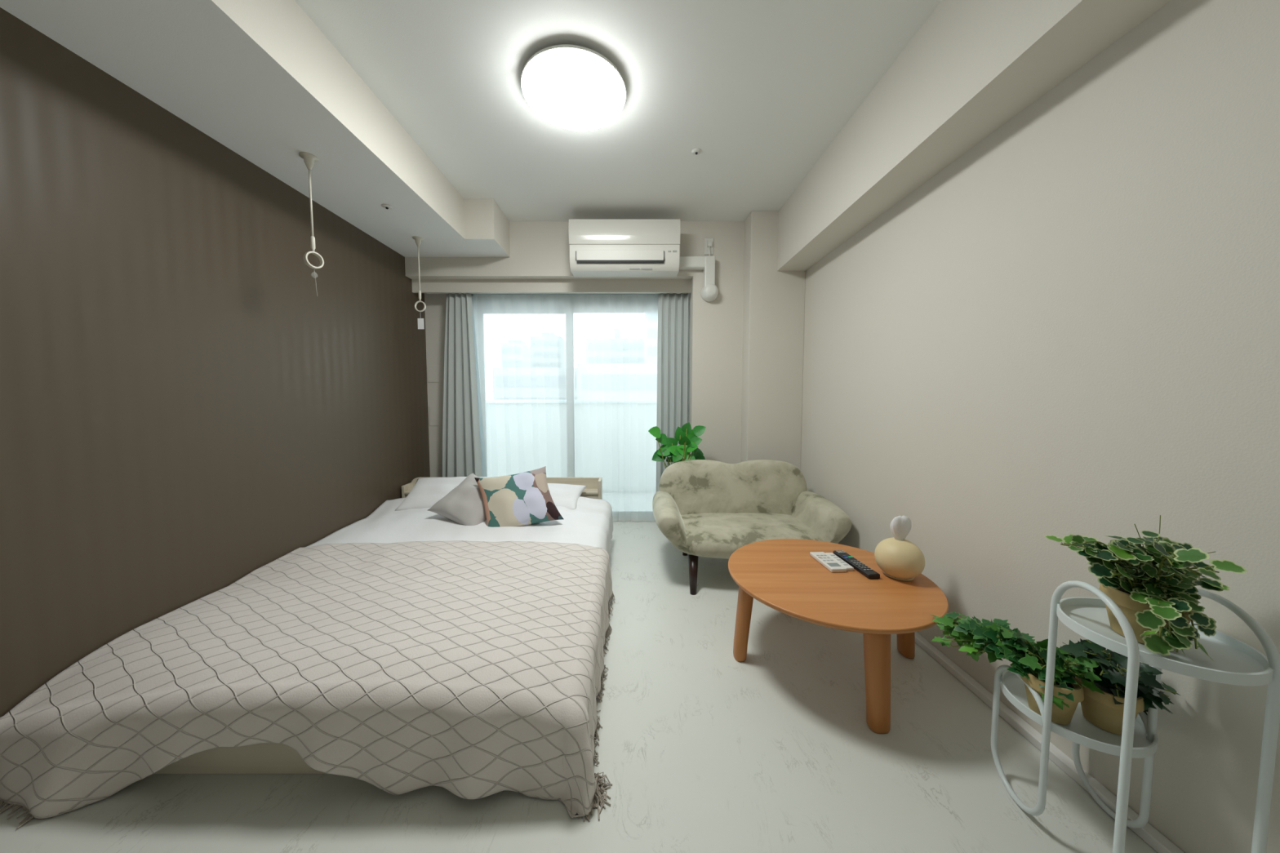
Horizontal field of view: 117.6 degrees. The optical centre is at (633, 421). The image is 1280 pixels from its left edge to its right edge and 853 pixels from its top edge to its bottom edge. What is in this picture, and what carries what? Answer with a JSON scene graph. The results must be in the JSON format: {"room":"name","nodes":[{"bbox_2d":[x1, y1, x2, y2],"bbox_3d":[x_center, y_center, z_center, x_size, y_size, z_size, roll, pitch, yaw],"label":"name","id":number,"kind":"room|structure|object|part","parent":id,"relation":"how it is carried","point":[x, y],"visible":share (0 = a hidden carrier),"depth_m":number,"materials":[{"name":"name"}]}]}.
{"room":"studio apartment","nodes":[
{"label":"studio apartment","id":0,"kind":"room"},
{"bbox_2d":[0,7,430,717],"bbox_3d":[-1.800,-0.217,1.214,0.100,2.400,4.350,0,3,0],"label":"wall","id":1,"kind":"structure","parent":0,"point":[189,405],"depth_m":1.42,"materials":[{"name":"brown paper"}]},
{"bbox_2d":[0,0,483,257],"bbox_3d":[-1.448,-1.275,1.019,0.604,0.266,3.885,0,3,0],"label":"ceiling beam","id":2,"kind":"structure","parent":1,"relation":"attached to","point":[260,78],"depth_m":1.43,"materials":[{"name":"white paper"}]},
{"bbox_2d":[298,151,324,268],"bbox_3d":[-1.452,-0.877,1.751,0.067,0.614,0.067,-1,4,-22],"label":"hanger","id":3,"kind":"object","parent":2,"relation":"hanging from","point":[309,159],"visible":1,"depth_m":1.74,"materials":[{"name":"beige plastic"}]},
{"bbox_3d":[-1.452,-0.983,1.745,0.008,0.302,0.008,0,3,0],"label":"rod","id":4,"kind":"part","parent":3,"relation":"part of","materials":[{"name":"beige plastic"}]},
{"bbox_2d":[381,204,392,208],"bbox_3d":[-1.387,-1.202,2.180,0.054,0.016,0.054,0,3,0],"label":"ceiling detector","id":5,"kind":"object","parent":2,"relation":"attached to","point":[385,206],"visible":1,"depth_m":2.17,"materials":[{"name":"white plastic"}]},
{"bbox_2d":[412,235,426,328],"bbox_3d":[-1.455,-0.933,2.635,0.067,0.607,0.067,-3,4,-37],"label":"hanger","id":6,"kind":"object","parent":2,"relation":"hanging from","point":[418,240],"visible":1,"depth_m":2.63,"materials":[{"name":"beige plastic"}]},
{"bbox_3d":[-1.455,-1.036,2.629,0.008,0.302,0.008,0,3,0],"label":"rod","id":7,"kind":"part","parent":6,"relation":"part of","materials":[{"name":"beige plastic"}]},
{"bbox_2d":[404,221,745,463],"bbox_3d":[-0.250,-0.336,3.213,3.000,2.400,0.385,0,3,0],"label":"wall","id":8,"kind":"structure","parent":0,"point":[539,250],"depth_m":2.98,"materials":[{"name":"white paint"}]},
{"bbox_2d":[463,198,510,257],"bbox_3d":[-1.046,-1.380,2.791,0.201,0.266,0.335,0,3,0],"label":"ceiling beam","id":9,"kind":"structure","parent":8,"relation":"attached to","point":[486,227],"depth_m":2.63,"materials":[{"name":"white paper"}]},
{"bbox_2d":[411,279,691,293],"bbox_3d":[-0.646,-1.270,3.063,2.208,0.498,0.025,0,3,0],"label":"trim","id":10,"kind":"structure","parent":8,"relation":"attached to","point":[427,286],"depth_m":3.06,"materials":[{"name":"beige paint"}]},
{"bbox_2d":[424,293,686,477],"bbox_3d":[-0.646,-0.126,3.297,2.208,1.970,0.242,0,3,0],"label":"wall window","id":11,"kind":"structure","parent":8,"relation":"in","point":[435,310],"depth_m":3.27,"materials":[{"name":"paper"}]},
{"bbox_2d":[428,405,443,426],"bbox_3d":[-1.655,-0.045,3.295,0.170,0.170,0.016,0,3,0],"label":"wall panel","id":12,"kind":"object","parent":11,"relation":"attached to","point":[436,412],"visible":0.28,"depth_m":3.30,"materials":[{"name":"white paper"}]},
{"bbox_2d":[427,364,444,382],"bbox_3d":[-1.655,-0.402,3.274,0.170,0.145,0.016,0,3,0],"label":"wall panel","id":13,"kind":"object","parent":11,"relation":"attached to","point":[435,372],"visible":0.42,"depth_m":3.28,"materials":[{"name":"white paper"}]},
{"bbox_2d":[442,293,486,477],"bbox_3d":[-1.403,-0.090,3.190,0.395,1.888,0.094,0,3,0],"label":"curtain","id":14,"kind":"object","parent":11,"relation":"hanging from","point":[463,437],"visible":0.78,"depth_m":3.18,"materials":[{"name":"grey fabric"}]},
{"bbox_3d":[-0.626,-1.066,3.181,2.148,0.030,0.122,0,3,0],"label":"curtain rail","id":15,"kind":"part","parent":11,"relation":"part of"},
{"bbox_2d":[471,293,657,295],"bbox_3d":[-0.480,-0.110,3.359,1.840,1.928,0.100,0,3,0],"label":"rail","id":16,"kind":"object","parent":11,"relation":"attached to","point":[471,294],"depth_m":3.25,"materials":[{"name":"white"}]},
{"bbox_2d":[471,294,657,522],"bbox_3d":[-0.540,-0.092,3.245,1.688,1.892,0.043,0,3,0],"label":"sheer curtain","id":17,"kind":"object","parent":11,"relation":"hanging from","point":[568,384],"visible":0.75,"depth_m":3.23,"materials":[{"name":"white fabric"}]},
{"bbox_2d":[656,293,688,492],"bbox_3d":[0.315,-0.090,3.191,0.256,1.888,0.083,0,3,0],"label":"curtain","id":18,"kind":"object","parent":11,"relation":"hanging from","point":[673,308],"visible":0.6,"depth_m":3.16,"materials":[{"name":"grey fabric"}]},
{"bbox_2d":[568,218,679,277],"bbox_3d":[-0.063,-1.257,2.845,0.786,0.342,0.237,0,3,0],"label":"air conditioner","id":19,"kind":"object","parent":8,"relation":"attached to","point":[597,247],"visible":1,"depth_m":2.74,"materials":[{"name":"white plastic"}]},
{"bbox_3d":[-0.063,-1.336,2.731,0.784,0.170,0.018,0,3,0],"label":"panel","id":20,"kind":"part","parent":19,"relation":"part of","materials":[{"name":"white plastic"}]},
{"bbox_3d":[-0.063,-1.258,2.853,0.786,0.342,0.221,0,3,0],"label":"casing","id":21,"kind":"part","parent":19,"relation":"part of","materials":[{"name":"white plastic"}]},
{"bbox_2d":[679,255,718,302],"bbox_3d":[0.489,-1.078,2.929,0.318,0.322,0.092,0,3,0],"label":"pipe cover","id":22,"kind":"object","parent":8,"relation":"attached to","point":[709,291],"visible":0.87,"depth_m":2.90,"materials":[{"name":"white plastic"}]},
{"bbox_2d":[704,238,713,255],"bbox_3d":[0.577,-1.316,2.944,0.067,0.156,0.034,0,3,0],"label":"power outlet","id":23,"kind":"object","parent":8,"relation":"attached to","point":[708,242],"visible":0.87,"depth_m":2.95,"materials":[{"name":"white plastic"}]},
{"bbox_2d":[741,210,805,470],"bbox_3d":[1.049,-0.320,2.939,0.402,2.400,0.165,0,3,0],"label":"pillar","id":24,"kind":"structure","parent":8,"relation":"attached to","point":[774,300],"depth_m":2.85,"materials":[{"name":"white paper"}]},
{"bbox_2d":[0,520,1157,852],"bbox_3d":[-0.250,1.033,1.238,3.200,0.100,4.250,0,3,0],"label":"floor","id":25,"kind":"structure","parent":0,"point":[700,749],"depth_m":1.07,"materials":[{"name":"tile"}]},
{"bbox_2d":[154,477,602,773],"bbox_3d":[-0.990,0.715,2.061,1.490,0.438,1.975,0,3,0],"label":"bed","id":26,"kind":"object","parent":25,"relation":"on","point":[263,757],"visible":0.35,"depth_m":1.09,"materials":[{"name":"brown wood"}]},
{"bbox_3d":[-0.990,0.917,1.096,1.490,0.150,0.025,0,3,0],"label":"foot panel","id":27,"kind":"part","parent":26,"relation":"part of","materials":[{"name":"brown wood"}]},
{"bbox_2d":[0,540,614,829],"bbox_3d":[-0.904,0.811,1.486,1.693,0.312,1.098,0,3,0],"label":"blanket","id":28,"kind":"object","parent":26,"relation":"on","point":[472,670],"visible":1,"depth_m":1.09,"materials":[{"name":"beige fabric"}]},
{"bbox_2d":[306,496,613,557],"bbox_3d":[-0.941,0.712,2.272,1.607,0.338,0.959,0,3,0],"label":"sheet","id":29,"kind":"object","parent":26,"relation":"on","point":[591,523],"visible":0.4,"depth_m":2.24,"materials":[{"name":"white fabric"}]},
{"bbox_2d":[395,476,493,511],"bbox_3d":[-1.280,0.505,2.735,0.620,0.185,0.329,0,3,-4],"label":"pillow","id":30,"kind":"object","parent":29,"relation":"on","point":[427,491],"visible":0.52,"depth_m":2.66,"materials":[{"name":"white fabric"}]},
{"bbox_2d":[426,472,486,525],"bbox_3d":[-1.010,0.506,2.434,0.411,0.296,0.317,1,4,21],"label":"cushion","id":31,"kind":"object","parent":29,"relation":"on","point":[464,504],"visible":0.64,"depth_m":2.34,"materials":[{"name":"grey fabric"}]},
{"bbox_2d":[547,483,586,509],"bbox_3d":[-0.660,0.529,2.746,0.600,0.135,0.351,0,3,5],"label":"pillow","id":32,"kind":"object","parent":29,"relation":"on","point":[566,495],"visible":0.31,"depth_m":2.69,"materials":[{"name":"white fabric"}]},
{"bbox_2d":[404,494,598,498],"bbox_3d":[-0.990,0.716,2.925,1.450,0.334,0.015,0,3,0],"label":"shelf","id":33,"kind":"object","parent":26,"relation":"attached to","point":[593,496],"depth_m":2.91,"materials":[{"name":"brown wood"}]},
{"bbox_2d":[401,477,601,499],"bbox_3d":[-0.990,0.661,2.964,1.490,0.438,0.120,0,3,0],"label":"headboard","id":34,"kind":"object","parent":26,"relation":"attached to","point":[593,490],"depth_m":3.01,"materials":[{"name":"brown wood"}]},
{"bbox_3d":[-0.990,0.657,3.035,1.490,0.438,0.022,0,3,0],"label":"headboard","id":35,"kind":"part","parent":26,"relation":"part of","materials":[{"name":"brown wood"}]},
{"bbox_2d":[474,466,563,527],"bbox_3d":[-0.706,0.494,2.356,0.577,0.409,0.240,0,3,-5],"label":"patterned cushion","id":36,"kind":"object","parent":26,"relation":"on","point":[522,499],"visible":0.95,"depth_m":2.29,"materials":[{"name":"fabric"}]},
{"bbox_2d":[648,422,706,468],"bbox_3d":[0.324,0.443,2.883,0.436,0.884,0.188,0,3,0],"label":"leafy plant","id":37,"kind":"object","parent":25,"relation":"on","point":[685,435],"visible":0.4,"depth_m":2.86,"materials":[{"name":"green plant"}]},
{"bbox_2d":[652,459,851,595],"bbox_3d":[0.672,0.595,2.397,1.107,0.637,0.675,0,3,0],"label":"sofa","id":38,"kind":"object","parent":25,"relation":"on","point":[704,508],"visible":0.89,"depth_m":2.48,"materials":[{"name":"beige fabric"}]},
{"bbox_3d":[0.250,0.611,2.385,0.264,0.278,0.552,0,3,0],"label":"armrest","id":39,"kind":"part","parent":38,"relation":"part of","materials":[{"name":"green fabric"}]},
{"bbox_3d":[0.335,0.836,2.139,0.058,0.188,0.130,0,3,0],"label":"leg","id":40,"kind":"part","parent":38,"relation":"part of","materials":[{"name":"brown wood"}]},
{"bbox_3d":[0.672,0.488,2.627,0.999,0.450,0.202,0,3,0],"label":"backrest","id":41,"kind":"part","parent":38,"relation":"part of","materials":[{"name":"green fabric"}]},
{"bbox_3d":[0.672,0.688,2.368,0.920,0.168,0.585,0,3,0],"label":"seat","id":42,"kind":"part","parent":38,"relation":"part of","materials":[{"name":"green fabric"}]},
{"bbox_3d":[1.094,0.611,2.385,0.264,0.278,0.552,0,3,0],"label":"armrest","id":43,"kind":"part","parent":38,"relation":"part of","materials":[{"name":"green fabric"}]},
{"bbox_2d":[728,538,948,734],"bbox_3d":[0.778,0.788,1.575,0.770,0.350,0.770,0,3,0],"label":"coffee table","id":44,"kind":"object","parent":25,"relation":"on","point":[782,575],"visible":0.95,"depth_m":1.41,"materials":[{"name":"brown wood"}]},
{"bbox_3d":[0.448,0.798,1.571,0.078,0.330,0.080,0,3,0],"label":"leg","id":45,"kind":"part","parent":44,"relation":"part of","materials":[{"name":"brown wood"}]},
{"bbox_2d":[809,551,846,572],"bbox_3d":[0.828,0.599,1.655,0.064,0.018,0.176,0,3,-3],"label":"remote","id":46,"kind":"object","parent":44,"relation":"on","point":[822,557],"visible":1,"depth_m":1.63,"materials":[{"name":"white plastic"}]},
{"bbox_2d":[825,552,853,571],"bbox_3d":[0.880,0.600,1.661,0.034,0.015,0.160,0,3,-3],"label":"remote","id":47,"kind":"object","parent":44,"relation":"on","point":[847,566],"visible":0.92,"depth_m":1.64,"materials":[{"name":"white plastic"}]},
{"bbox_2d":[833,550,879,578],"bbox_3d":[0.932,0.598,1.630,0.048,0.022,0.244,0,3,-4],"label":"remote","id":48,"kind":"object","parent":44,"relation":"on","point":[860,566],"visible":0.98,"depth_m":1.59,"materials":[{"name":"black plastic"}]},
{"bbox_3d":[0.784,0.818,1.247,0.080,0.330,0.078,0,3,0],"label":"leg","id":49,"kind":"part","parent":44,"relation":"part of","materials":[{"name":"brown wood"}]},
{"bbox_2d":[874,515,924,581],"bbox_3d":[1.052,0.493,1.532,0.166,0.244,0.166,0,3,0],"label":"holder","id":50,"kind":"object","parent":44,"relation":"on","point":[899,558],"visible":1,"depth_m":1.49,"materials":[{"name":"beige ceramic"}]},
{"bbox_3d":[1.108,0.797,1.587,0.078,0.330,0.080,0,3,0],"label":"leg","id":51,"kind":"part","parent":44,"relation":"part of","materials":[{"name":"brown wood"}]},
{"bbox_2d":[991,580,1279,852],"bbox_3d":[1.086,0.671,0.894,0.262,0.665,0.432,1,4,14],"label":"plant stand","id":52,"kind":"object","parent":25,"relation":"on","point":[1237,663],"visible":0.75,"depth_m":0.78,"materials":[{"name":"white metal"}]},
{"bbox_2d":[930,611,1105,724],"bbox_3d":[0.998,0.629,1.062,0.137,0.195,0.380,-1,4,-22],"label":"ivy","id":53,"kind":"object","parent":52,"relation":"on","point":[1028,658],"visible":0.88,"depth_m":0.98,"materials":[{"name":"green plant"}]},
{"bbox_2d":[1020,672,1084,724],"bbox_3d":[1.040,0.682,0.967,0.109,0.100,0.109,0,3,0],"label":"pot","id":54,"kind":"object","parent":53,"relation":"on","point":[1067,695],"depth_m":0.93,"materials":[{"name":"beige ceramic"}]},
{"bbox_3d":[0.978,0.670,0.908,0.019,0.665,0.377,1,4,15],"label":"frame","id":55,"kind":"part","parent":52,"relation":"part of","materials":[{"name":"white metal"}]},
{"bbox_2d":[1000,671,1157,758],"bbox_3d":[1.108,0.724,0.981,0.260,0.023,0.260,0,3,0],"label":"tray","id":56,"kind":"object","parent":52,"relation":"on","point":[1080,731],"depth_m":0.92,"materials":[{"name":"white metal"}]},
{"bbox_2d":[1075,675,1144,735],"bbox_3d":[1.146,0.684,0.938,0.109,0.100,0.109,0,3,0],"label":"pot","id":57,"kind":"object","parent":52,"relation":"on","point":[1105,712],"depth_m":0.91,"materials":[{"name":"beige ceramic"}]},
{"bbox_2d":[1059,638,1180,735],"bbox_3d":[1.142,0.630,0.937,0.169,0.209,0.192,-1,3,-10],"label":"ivy","id":58,"kind":"object","parent":52,"relation":"on","point":[1105,712],"visible":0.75,"depth_m":0.91,"materials":[{"name":"green plant"}]},
{"bbox_2d":[1044,515,1248,662],"bbox_3d":[1.049,0.326,0.794,0.281,0.242,0.186,0,3,0],"label":"potted plant","id":59,"kind":"object","parent":52,"relation":"on","point":[1153,585],"visible":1,"depth_m":0.77,"materials":[{"name":"green plant"}]},
{"bbox_3d":[1.055,0.398,0.800,0.124,0.098,0.124,0,3,0],"label":"pot","id":60,"kind":"part","parent":59,"relation":"part of","materials":[{"name":"beige ceramic"}]},
{"bbox_2d":[1056,596,1273,686],"bbox_3d":[1.065,0.439,0.797,0.262,0.023,0.262,0,3,0],"label":"tray","id":61,"kind":"object","parent":52,"relation":"on","point":[1237,663],"depth_m":0.74,"materials":[{"name":"white metal"}]},
{"bbox_3d":[1.182,0.672,0.873,0.029,0.665,0.388,1,4,14],"label":"frame","id":62,"kind":"part","parent":52,"relation":"part of","materials":[{"name":"white metal"}]},
{"bbox_2d":[295,0,941,221],"bbox_3d":[-0.250,-1.465,1.140,3.200,0.100,4.350,0,3,0],"label":"ceiling","id":63,"kind":"structure","parent":0,"point":[763,88],"depth_m":1.69,"materials":[{"name":"white paint"}]},
{"bbox_2d":[520,44,626,130],"bbox_3d":[-0.254,-1.407,1.671,0.443,0.080,0.443,0,3,0],"label":"ceiling light","id":64,"kind":"object","parent":63,"relation":"attached to","point":[575,87],"visible":1,"depth_m":1.60,"materials":[{"name":"white plastic"}]},
{"bbox_2d":[691,147,701,155],"bbox_3d":[0.344,-1.465,2.114,0.054,0.016,0.054,0,3,0],"label":"ceiling detector","id":65,"kind":"object","parent":63,"relation":"attached to","point":[695,151],"visible":1,"depth_m":2.10,"materials":[{"name":"white plastic"}]},
{"bbox_2d":[800,0,1279,852],"bbox_3d":[1.300,-0.217,1.214,0.100,2.400,4.350,0,3,0],"label":"wall","id":66,"kind":"structure","parent":0,"point":[1072,326],"depth_m":1.05,"materials":[{"name":"white paint"}]},
{"bbox_2d":[777,0,1171,271],"bbox_3d":[1.147,-1.192,0.941,0.207,0.422,3.720,0,3,0],"label":"beam","id":67,"kind":"structure","parent":66,"relation":"attached to","point":[971,67],"depth_m":1.34,"materials":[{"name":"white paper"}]},
{"bbox_2d":[914,631,1184,852],"bbox_3d":[1.233,0.979,1.070,0.034,0.028,3.720,0,3,0],"label":"baseboard","id":68,"kind":"structure","parent":66,"relation":"attached to","point":[1149,834],"depth_m":1.14,"materials":[{"name":"white"}]}
]}

